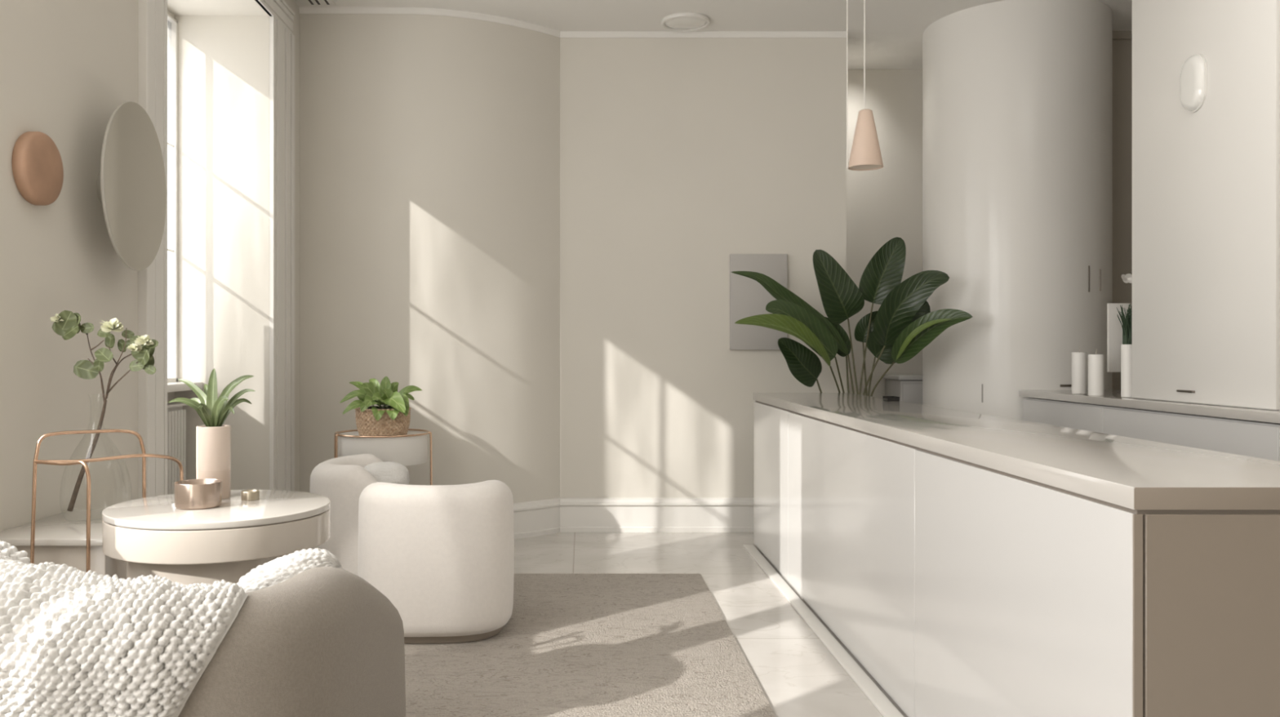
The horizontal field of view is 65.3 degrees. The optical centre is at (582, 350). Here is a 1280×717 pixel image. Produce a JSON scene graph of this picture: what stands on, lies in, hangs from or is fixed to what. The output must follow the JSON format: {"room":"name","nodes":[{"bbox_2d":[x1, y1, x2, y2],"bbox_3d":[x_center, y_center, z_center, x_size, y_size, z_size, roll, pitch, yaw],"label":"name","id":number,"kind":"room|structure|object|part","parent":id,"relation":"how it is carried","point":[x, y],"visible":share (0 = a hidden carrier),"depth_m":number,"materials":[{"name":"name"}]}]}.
{"room":"living room","nodes":[
{"label":"living room","id":0,"kind":"room"},
{"bbox_2d":[0,0,299,531],"bbox_3d":[-2.045,-0.454,1.950,0.610,3.308,9.100,0,0,0],"label":"wall","id":1,"kind":"structure","parent":0,"point":[66,66],"depth_m":3.70,"materials":[{"name":"paint"}]},
{"bbox_2d":[11,131,63,205],"bbox_3d":[-1.714,-0.575,3.150,0.053,0.230,0.236,0,0,0],"label":"disc","id":2,"kind":"object","parent":1,"relation":"attached to","point":[37,171],"visible":1,"depth_m":3.10,"materials":[{"name":"ceramic"}]},
{"bbox_2d":[96,101,166,271],"bbox_3d":[-1.679,-0.595,3.620,0.122,0.610,0.510,0,0,0],"label":"round mirror","id":3,"kind":"object","parent":1,"relation":"attached to","point":[131,188],"visible":1,"depth_m":3.58,"materials":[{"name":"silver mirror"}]},
{"bbox_2d":[137,0,294,498],"bbox_3d":[-2.002,-0.401,4.725,0.597,3.201,2.350,0,0,0],"label":"window","id":4,"kind":"structure","parent":1,"relation":"in","point":[157,31],"depth_m":5.51,"materials":[{"name":"white paint"}]},
{"bbox_3d":[-1.724,-0.332,4.010,0.040,3.064,0.220,0,0,0],"label":"casing","id":5,"kind":"part","parent":4,"relation":"part of","materials":[{"name":"white paint"}]},
{"bbox_3d":[-2.275,-0.815,4.550,0.050,2.030,2.000,0,0,0],"label":"sash frame","id":6,"kind":"part","parent":4,"relation":"part of","materials":[{"name":"white paint"}]},
{"bbox_3d":[-2.195,0.195,4.580,0.170,0.040,1.920,0,0,0],"label":"sill","id":7,"kind":"part","parent":4,"relation":"part of","materials":[{"name":"white paint"}]},
{"bbox_3d":[-1.724,-1.931,4.900,0.041,0.140,1.998,0,0,0],"label":"head casing","id":8,"kind":"part","parent":4,"relation":"part of","materials":[{"name":"white paint"}]},
{"bbox_3d":[-1.724,-0.332,5.720,0.040,3.064,0.360,0,0,0],"label":"casing","id":9,"kind":"part","parent":4,"relation":"part of","materials":[{"name":"white paint"}]},
{"bbox_2d":[299,13,846,502],"bbox_3d":[0.000,-0.454,6.440,3.500,3.308,0.620,0,0,0],"label":"wall","id":10,"kind":"structure","parent":0,"point":[533,233],"depth_m":6.56,"materials":[{"name":"paint"}]},
{"bbox_2d":[298,6,846,37],"bbox_3d":[-0.016,-2.091,6.453,3.533,0.036,0.336,0,0,-10],"label":"trim","id":11,"kind":"structure","parent":10,"relation":"attached to","point":[303,10],"depth_m":6.57,"materials":[{"name":"paint"}]},
{"bbox_2d":[513,497,754,538],"bbox_3d":[-0.016,1.087,6.449,3.535,0.225,0.345,0,0,-10],"label":"baseboard","id":12,"kind":"structure","parent":10,"relation":"attached to","point":[562,514],"depth_m":6.58,"materials":[{"name":"white paint"}]},
{"bbox_2d":[729,253,787,349],"bbox_3d":[1.164,-0.320,6.582,0.376,0.632,0.035,0,0,0],"label":"wall panel","id":13,"kind":"object","parent":10,"relation":"attached to","point":[748,297],"visible":0.76,"depth_m":6.57,"materials":[{"name":"grey paint"}]},
{"bbox_2d":[514,532,907,716],"bbox_3d":[0.800,1.230,2.500,6.600,0.060,10.400,0,0,0],"label":"floor","id":14,"kind":"structure","parent":0,"point":[798,676],"depth_m":4.91,"materials":[{"name":"tile"}]},
{"bbox_2d":[0,508,126,579],"bbox_3d":[-1.550,0.870,3.125,0.376,0.660,0.550,0,0,0],"label":"console","id":15,"kind":"object","parent":14,"relation":"on","point":[60,538],"visible":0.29,"depth_m":2.88,"materials":[{"name":"grey"}]},
{"bbox_3d":[-1.548,0.338,3.170,0.206,0.400,0.206,0,0,0],"label":"glass vase","id":16,"kind":"object","parent":15,"relation":"on","visible":0},
{"bbox_2d":[49,310,158,511],"bbox_3d":[-1.509,0.193,3.160,0.337,0.639,0.126,0,0,0],"label":"branch","id":17,"kind":"object","parent":16,"relation":"in","point":[67,324],"visible":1,"depth_m":3.15,"materials":[{"name":"green plant"}]},
{"bbox_2d":[167,402,186,494],"bbox_3d":[-2.203,0.743,4.830,0.095,0.915,1.280,0,0,0],"label":"radiator","id":18,"kind":"object","parent":14,"relation":"on","point":[176,415],"visible":0.09,"depth_m":5.30,"materials":[{"name":"white metal"}]},
{"bbox_3d":[-2.212,0.670,4.830,0.045,0.740,1.260,0,0,0],"label":"panel","id":19,"kind":"part","parent":18,"relation":"part of","materials":[{"name":"white paint"}]},
{"bbox_2d":[167,402,186,408],"bbox_3d":[-2.203,0.292,4.830,0.095,0.015,1.280,0,0,0],"label":"grille","id":20,"kind":"object","parent":18,"relation":"attached to","point":[170,405],"depth_m":5.32,"materials":[{"name":"white metal"}]},
{"bbox_2d":[333,428,432,484],"bbox_3d":[-1.125,0.827,5.623,0.558,0.739,0.533,0,0,0],"label":"stand","id":21,"kind":"object","parent":14,"relation":"on","point":[411,448],"visible":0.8,"depth_m":5.43,"materials":[{"name":"white paint"}]},
{"bbox_3d":[-1.392,0.827,5.620,0.025,0.739,0.012,0,0,0],"label":"leg","id":22,"kind":"part","parent":21,"relation":"part of","materials":[{"name":"gold metal"}]},
{"bbox_3d":[-1.351,0.827,5.479,0.025,0.739,0.012,0,0,-32],"label":"leg","id":23,"kind":"part","parent":21,"relation":"part of","materials":[{"name":"gold metal"}]},
{"bbox_2d":[339,376,422,435],"bbox_3d":[-1.145,0.311,5.613,0.445,0.331,0.342,0,0,21],"label":"plant","id":24,"kind":"object","parent":21,"relation":"on","point":[393,417],"visible":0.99,"depth_m":5.52,"materials":[{"name":"green plant"}]},
{"bbox_2d":[354,405,411,435],"bbox_3d":[-1.125,0.400,5.620,0.315,0.155,0.315,0,0,0],"label":"basket","id":25,"kind":"object","parent":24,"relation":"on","point":[366,424],"depth_m":5.49,"materials":[{"name":"wicker"}]},
{"bbox_3d":[-0.858,0.827,5.629,0.025,0.739,0.013,0,0,0],"label":"leg","id":26,"kind":"part","parent":21,"relation":"part of","materials":[{"name":"gold metal"}]},
{"bbox_2d":[404,573,776,716],"bbox_3d":[-0.434,1.194,2.855,2.132,0.012,4.910,0,0,0],"label":"rug","id":27,"kind":"object","parent":14,"relation":"on","point":[571,644],"visible":0.45,"depth_m":3.84,"materials":[{"name":"beige carpet"}]},
{"bbox_2d":[30,428,183,573],"bbox_3d":[-1.389,0.715,2.923,0.235,0.969,0.383,0,0,21],"label":"wire chair","id":28,"kind":"object","parent":27,"relation":"on","point":[82,461],"visible":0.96,"depth_m":2.79,"materials":[{"name":"gold metal"}]},
{"bbox_3d":[-1.547,0.756,2.790,0.038,0.888,0.010,0,0,0],"label":"leg","id":29,"kind":"part","parent":28,"relation":"part of","materials":[{"name":"gold metal"}]},
{"bbox_3d":[-1.438,0.601,2.753,0.201,0.599,0.014,0,0,21],"label":"arm rail","id":30,"kind":"part","parent":28,"relation":"part of","materials":[{"name":"gold metal"}]},
{"bbox_3d":[-1.434,0.272,2.901,0.309,0.082,0.028,0,0,-45],"label":"rail","id":31,"kind":"part","parent":28,"relation":"part of","materials":[{"name":"gold metal"}]},
{"bbox_3d":[-1.359,0.501,2.903,0.412,0.398,0.073,0,0,-42],"label":"arm rail","id":32,"kind":"part","parent":28,"relation":"part of","materials":[{"name":"gold metal"}]},
{"bbox_3d":[-1.319,0.748,3.000,0.015,0.879,0.010,0,0,0],"label":"leg","id":33,"kind":"part","parent":28,"relation":"part of","materials":[{"name":"gold metal"}]},
{"bbox_2d":[102,489,330,585],"bbox_3d":[-1.000,0.806,2.750,0.590,0.763,0.590,0,0,0],"label":"table","id":34,"kind":"object","parent":27,"relation":"on","point":[226,541],"visible":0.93,"depth_m":2.53,"materials":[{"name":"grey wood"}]},
{"bbox_2d":[173,478,222,509],"bbox_3d":[-1.046,0.391,2.711,0.122,0.068,0.122,0,0,0],"label":"copper bowl","id":35,"kind":"object","parent":34,"relation":"on","point":[201,493],"visible":1,"depth_m":2.66,"materials":[{"name":"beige metal"}]},
{"bbox_2d":[168,368,255,498],"bbox_3d":[-1.056,0.238,2.870,0.263,0.374,0.200,0,0,0],"label":"potted plant","id":36,"kind":"object","parent":34,"relation":"on","point":[213,439],"visible":0.91,"depth_m":2.84,"materials":[{"name":"green plant"}]},
{"bbox_2d":[195,424,231,471],"bbox_3d":[-1.063,0.280,2.870,0.094,0.125,0.094,0,0,0],"label":"pot","id":37,"kind":"object","parent":36,"relation":"on","point":[213,442],"depth_m":2.83,"materials":[{"name":"beige ceramic"}]},
{"bbox_2d":[240,489,259,500],"bbox_3d":[-0.947,0.412,2.840,0.050,0.025,0.050,0,0,0],"label":"metal tin","id":38,"kind":"object","parent":34,"relation":"on","point":[246,495],"visible":1,"depth_m":2.82,"materials":[{"name":"gold metal"}]},
{"bbox_2d":[177,566,405,716],"bbox_3d":[-0.825,0.798,1.990,0.884,0.780,0.884,0,0,0],"label":"sofa","id":39,"kind":"object","parent":27,"relation":"on","point":[320,641],"visible":0.56,"depth_m":1.70,"materials":[{"name":"beige fabric"}]},
{"bbox_2d":[0,540,247,716],"bbox_3d":[-0.949,0.655,1.712,0.799,0.637,0.393,0,0,13],"label":"knitted throw","id":40,"kind":"object","parent":39,"relation":"on","point":[74,642],"visible":0.99,"depth_m":1.54,"materials":[{"name":"white fabric"}]},
{"bbox_2d":[236,547,342,592],"bbox_3d":[-0.609,0.492,2.061,0.223,0.158,0.145,0,0,0],"label":"cushion","id":41,"kind":"object","parent":39,"relation":"on","point":[277,571],"visible":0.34,"depth_m":2.03,"materials":[{"name":"white fabric"}]},
{"bbox_2d":[310,453,382,575],"bbox_3d":[-1.000,0.863,4.950,0.684,0.649,0.684,0,0,0],"label":"tub chair","id":42,"kind":"object","parent":27,"relation":"on","point":[342,479],"visible":0.25,"depth_m":4.63,"materials":[{"name":"white fabric"}]},
{"bbox_2d":[364,461,409,484],"bbox_3d":[-0.965,0.625,4.861,0.238,0.160,0.183,0,0,0],"label":"cushion","id":43,"kind":"object","parent":42,"relation":"on","point":[384,472],"visible":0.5,"depth_m":4.80,"materials":[{"name":"white fabric"}]},
{"bbox_2d":[357,480,514,643],"bbox_3d":[-0.625,0.865,4.310,0.663,0.645,0.663,0,0,0],"label":"pouf","id":44,"kind":"object","parent":27,"relation":"on","point":[442,555],"visible":0.92,"depth_m":4.00,"materials":[{"name":"white fabric"}]},
{"bbox_2d":[882,374,922,404],"bbox_3d":[2.652,0.690,7.258,0.815,1.020,0.385,0,0,0],"label":"console","id":45,"kind":"object","parent":14,"relation":"on","point":[908,388],"visible":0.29,"depth_m":7.08,"materials":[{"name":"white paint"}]},
{"bbox_3d":[2.658,0.367,7.074,0.765,0.265,0.012,0,0,0],"label":"drawer","id":46,"kind":"part","parent":45,"relation":"part of","materials":[{"name":"white paint"}]},
{"bbox_2d":[753,392,1279,716],"bbox_3d":[1.345,0.730,4.010,0.589,0.940,4.228,0,0,0],"label":"counter","id":47,"kind":"object","parent":14,"relation":"on","point":[973,564],"depth_m":2.46,"materials":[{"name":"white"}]},
{"bbox_3d":[1.064,0.750,5.610,0.020,0.873,1.018,0,0,0],"label":"panel","id":48,"kind":"part","parent":47,"relation":"part of","materials":[{"name":"white paint"}]},
{"bbox_2d":[742,544,903,716],"bbox_3d":[1.015,1.194,3.650,0.060,0.012,4.900,0,0,0],"label":"trim","id":49,"kind":"structure","parent":47,"relation":"attached to","point":[883,704],"depth_m":4.04,"materials":[{"name":"white paint"}]},
{"bbox_2d":[731,236,972,396],"bbox_3d":[1.576,0.244,6.093,1.396,1.912,0.694,0,0,0],"label":"plant","id":50,"kind":"object","parent":47,"relation":"on","point":[904,324],"visible":0.69,"depth_m":6.12,"materials":[{"name":"green plant"}]},
{"bbox_3d":[1.587,0.495,6.249,0.279,0.637,0.041,0,0,-14],"label":"stem","id":51,"kind":"part","parent":50,"relation":"part of","materials":[{"name":"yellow plant"}]},
{"bbox_3d":[1.624,0.453,6.211,0.304,0.718,0.073,0,0,-35],"label":"stem","id":52,"kind":"part","parent":50,"relation":"part of","materials":[{"name":"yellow plant"}]},
{"bbox_3d":[1.656,0.425,6.228,0.250,0.775,0.051,0,0,-30],"label":"stem","id":53,"kind":"part","parent":50,"relation":"part of","materials":[{"name":"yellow plant"}]},
{"bbox_3d":[1.723,0.423,6.268,0.124,0.778,0.074,0,0,0],"label":"stem","id":54,"kind":"part","parent":50,"relation":"part of","materials":[{"name":"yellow plant"}]},
{"bbox_3d":[1.731,0.418,6.253,0.135,0.787,0.028,0,0,-11],"label":"stem","id":55,"kind":"part","parent":50,"relation":"part of","materials":[{"name":"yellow plant"}]},
{"bbox_3d":[1.734,0.305,6.256,0.142,1.013,0.045,0,0,0],"label":"stem","id":56,"kind":"part","parent":50,"relation":"part of","materials":[{"name":"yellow plant"}]},
{"bbox_3d":[1.798,0.380,6.268,0.052,0.862,0.074,0,0,0],"label":"stem","id":57,"kind":"part","parent":50,"relation":"part of","materials":[{"name":"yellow plant"}]},
{"bbox_3d":[1.778,0.257,6.257,0.097,1.108,0.036,0,0,-8],"label":"stem","id":58,"kind":"part","parent":50,"relation":"part of","materials":[{"name":"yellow plant"}]},
{"bbox_3d":[1.812,0.425,6.254,0.055,0.771,0.037,0,0,-22],"label":"stem","id":59,"kind":"part","parent":50,"relation":"part of","materials":[{"name":"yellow plant"}]},
{"bbox_3d":[1.813,0.390,6.200,0.069,0.843,0.145,0,0,-24],"label":"stem","id":60,"kind":"part","parent":50,"relation":"part of","materials":[{"name":"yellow plant"}]},
{"bbox_3d":[1.857,0.438,6.181,0.039,0.745,0.201,0,0,-25],"label":"stem","id":61,"kind":"part","parent":50,"relation":"part of","materials":[{"name":"green plant"}]},
{"bbox_3d":[1.064,0.750,4.130,0.020,0.873,1.938,0,0,0],"label":"panel","id":62,"kind":"part","parent":47,"relation":"part of","materials":[{"name":"white paint"}]},
{"bbox_2d":[882,395,899,400],"bbox_3d":[1.600,0.249,5.160,0.060,0.022,0.090,0,0,0],"label":"tray","id":63,"kind":"object","parent":47,"relation":"on","point":[884,397],"visible":1,"depth_m":5.16,"materials":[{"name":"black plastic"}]},
{"bbox_2d":[753,392,1279,509],"bbox_3d":[1.345,0.282,4.010,0.589,0.044,4.228,0,0,0],"label":"countertop","id":64,"kind":"structure","parent":47,"relation":"on","point":[1131,473],"depth_m":2.51,"materials":[{"name":"grey stone"}]},
{"bbox_3d":[1.064,0.750,2.533,0.020,0.873,1.252,0,0,0],"label":"panel","id":65,"kind":"part","parent":47,"relation":"part of","materials":[{"name":"white paint"}]},
{"bbox_3d":[1.353,0.750,1.906,0.555,0.875,0.012,0,0,0],"label":"panel","id":66,"kind":"part","parent":47,"relation":"part of","materials":[{"name":"beige paint"}]},
{"bbox_2d":[1022,397,1114,432],"bbox_3d":[2.954,0.740,5.445,0.692,0.920,0.910,0,0,0],"label":"base cabinet","id":67,"kind":"object","parent":14,"relation":"on","point":[1079,415],"visible":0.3,"depth_m":5.39,"materials":[{"name":"white paint"}]},
{"bbox_2d":[1102,406,1279,461],"bbox_3d":[2.954,0.740,4.360,0.692,0.920,1.260,0,0,0],"label":"base cabinet","id":68,"kind":"object","parent":14,"relation":"on","point":[1259,439],"visible":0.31,"depth_m":4.23,"materials":[{"name":"white paint"}]},
{"bbox_2d":[1279,426,1279,461],"bbox_3d":[2.954,0.740,3.095,0.692,0.920,1.270,0,0,0],"label":"base cabinet","id":69,"kind":"object","parent":14,"relation":"on","point":[1279,427],"visible":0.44,"depth_m":3.72,"materials":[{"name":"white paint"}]},
{"bbox_2d":[1018,390,1279,423],"bbox_3d":[2.960,0.254,4.195,0.720,0.038,3.470,0,0,0],"label":"countertop","id":70,"kind":"structure","parent":69,"relation":"on","point":[1110,397],"depth_m":4.53,"materials":[{"name":"grey stone"}]},
{"bbox_2d":[1071,347,1086,393],"bbox_3d":[2.703,0.109,5.416,0.074,0.251,0.074,0,0,0],"label":"pillar candle","id":71,"kind":"object","parent":70,"relation":"on","point":[1078,358],"visible":1,"depth_m":5.39,"materials":[{"name":"white wax"}]},
{"bbox_2d":[1088,349,1103,395],"bbox_3d":[2.670,0.114,5.176,0.074,0.241,0.074,0,0,0],"label":"pillar candle","id":72,"kind":"object","parent":70,"relation":"on","point":[1095,362],"visible":1,"depth_m":5.15,"materials":[{"name":"white wax"}]},
{"bbox_2d":[1106,302,1130,391],"bbox_3d":[3.039,-0.016,5.630,0.136,0.501,0.080,0,0,0],"label":"table sign","id":73,"kind":"object","parent":70,"relation":"on","point":[1114,329],"visible":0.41,"depth_m":5.62,"materials":[{"name":"white paper"}]},
{"bbox_2d":[1115,303,1132,397],"bbox_3d":[2.736,0.001,4.986,0.124,0.469,0.087,0,0,0],"label":"vase","id":74,"kind":"object","parent":70,"relation":"on","point":[1126,346],"visible":0.75,"depth_m":4.96,"materials":[{"name":"white ceramic"}]},
{"bbox_2d":[1121,272,1132,283],"bbox_3d":[2.908,-0.093,5.270,0.150,0.657,0.080,0,0,0],"label":"orchid","id":75,"kind":"object","parent":70,"relation":"on","point":[1126,278],"visible":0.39,"depth_m":5.24,"materials":[{"name":"white plant"}]},
{"bbox_2d":[1132,0,1279,410],"bbox_3d":[2.988,-0.936,4.370,0.624,2.343,1.020,0,0,0],"label":"tall cabinet","id":76,"kind":"object","parent":70,"relation":"on","point":[1206,181],"visible":1,"depth_m":4.27,"materials":[{"name":"paint"}]},
{"bbox_3d":[2.683,0.181,4.428,0.015,0.010,0.116,0,0,0],"label":"handle","id":77,"kind":"part","parent":76,"relation":"part of","materials":[{"name":"silver metal"}]},
{"bbox_2d":[1179,53,1207,112],"bbox_3d":[2.672,-1.173,4.370,0.033,0.256,0.168,0,0,0],"label":"wall sconce","id":78,"kind":"object","parent":76,"relation":"attached to","point":[1193,73],"visible":1,"depth_m":4.33,"materials":[{"name":"white"}]},
{"bbox_2d":[293,0,1132,69],"bbox_3d":[0.800,-2.148,2.500,6.600,0.080,10.400,0,0,0],"label":"ceiling","id":79,"kind":"structure","parent":0,"point":[895,29],"depth_m":6.26,"materials":[{"name":"paint"}]},
{"bbox_2d":[298,0,335,5],"bbox_3d":[-1.600,-2.101,5.960,0.200,0.014,0.200,0,0,0],"label":"ceiling vent","id":80,"kind":"object","parent":79,"relation":"in","point":[304,2],"visible":1,"depth_m":6.00,"materials":[{"name":"white metal"}]},
{"bbox_2d":[661,12,710,31],"bbox_3d":[0.659,-2.096,6.360,0.312,0.024,0.312,0,0,0],"label":"recessed light","id":81,"kind":"object","parent":79,"relation":"in","point":[683,21],"visible":1,"depth_m":6.33,"materials":[{"name":"white plastic"}]},
{"bbox_2d":[665,16,706,29],"bbox_3d":[0.659,-2.095,6.360,0.262,0.019,0.262,0,0,0],"label":"diffuser","id":82,"kind":"object","parent":81,"relation":"attached to","point":[671,22],"depth_m":6.34,"materials":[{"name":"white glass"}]},
{"bbox_2d":[846,0,883,170],"bbox_3d":[1.344,-1.487,4.740,0.173,1.242,0.164,0,0,0],"label":"pendant lamp","id":83,"kind":"object","parent":79,"relation":"hanging from","point":[865,153],"visible":1,"depth_m":4.70,"materials":[{"name":"beige"}]},
{"bbox_3d":[1.268,-1.487,4.740,0.020,1.242,0.005,0,0,0],"label":"cord","id":84,"kind":"part","parent":83,"relation":"part of","materials":[{"name":"white plastic"}]},
{"bbox_3d":[1.343,-1.623,4.740,0.006,0.969,0.006,0,0,0],"label":"cord","id":85,"kind":"part","parent":83,"relation":"part of","materials":[{"name":"white plastic"}]},
{"bbox_3d":[1.348,-1.007,4.740,0.164,0.273,0.164,0,0,0],"label":"lamp shade","id":86,"kind":"part","parent":83,"relation":"part of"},
{"bbox_2d":[849,164,881,168],"bbox_3d":[1.348,-0.880,4.740,0.150,0.008,0.150,0,0,0],"label":"diffuser","id":87,"kind":"object","parent":83,"relation":"attached to","point":[851,166],"depth_m":4.76,"materials":[{"name":"beige"}]},
{"bbox_2d":[846,40,1132,398],"bbox_3d":[2.800,-0.454,7.100,2.400,3.308,1.000,0,0,0],"label":"wall","id":88,"kind":"structure","parent":0,"point":[883,204],"depth_m":7.47,"materials":[{"name":"paint"}]},
{"bbox_2d":[1112,31,1132,39],"bbox_3d":[3.575,-2.083,6.585,0.750,0.050,0.030,0,0,0],"label":"trim","id":89,"kind":"structure","parent":88,"relation":"attached to","point":[1117,35],"depth_m":6.57,"materials":[{"name":"paint"}]},
{"bbox_2d":[922,0,1112,420],"bbox_3d":[2.815,-0.454,6.488,1.130,3.308,1.134,0,0,0],"label":"column","id":90,"kind":"structure","parent":0,"point":[1017,95],"depth_m":6.00,"materials":[{"name":"paint"}]},
{"bbox_3d":[2.882,0.210,5.930,0.080,0.014,0.010,0,0,-7],"label":"recessed pull","id":91,"kind":"part","parent":90,"relation":"part of","materials":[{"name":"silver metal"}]},
{"bbox_3d":[3.037,-0.429,5.971,0.010,0.158,0.010,0,0,-23],"label":"recessed pull","id":92,"kind":"part","parent":90,"relation":"part of","materials":[{"name":"silver metal"}]},
{"bbox_3d":[3.130,-0.426,6.022,0.010,0.136,0.010,0,0,-34],"label":"recessed pull","id":93,"kind":"part","parent":90,"relation":"part of","materials":[{"name":"beige paint"}]}
]}

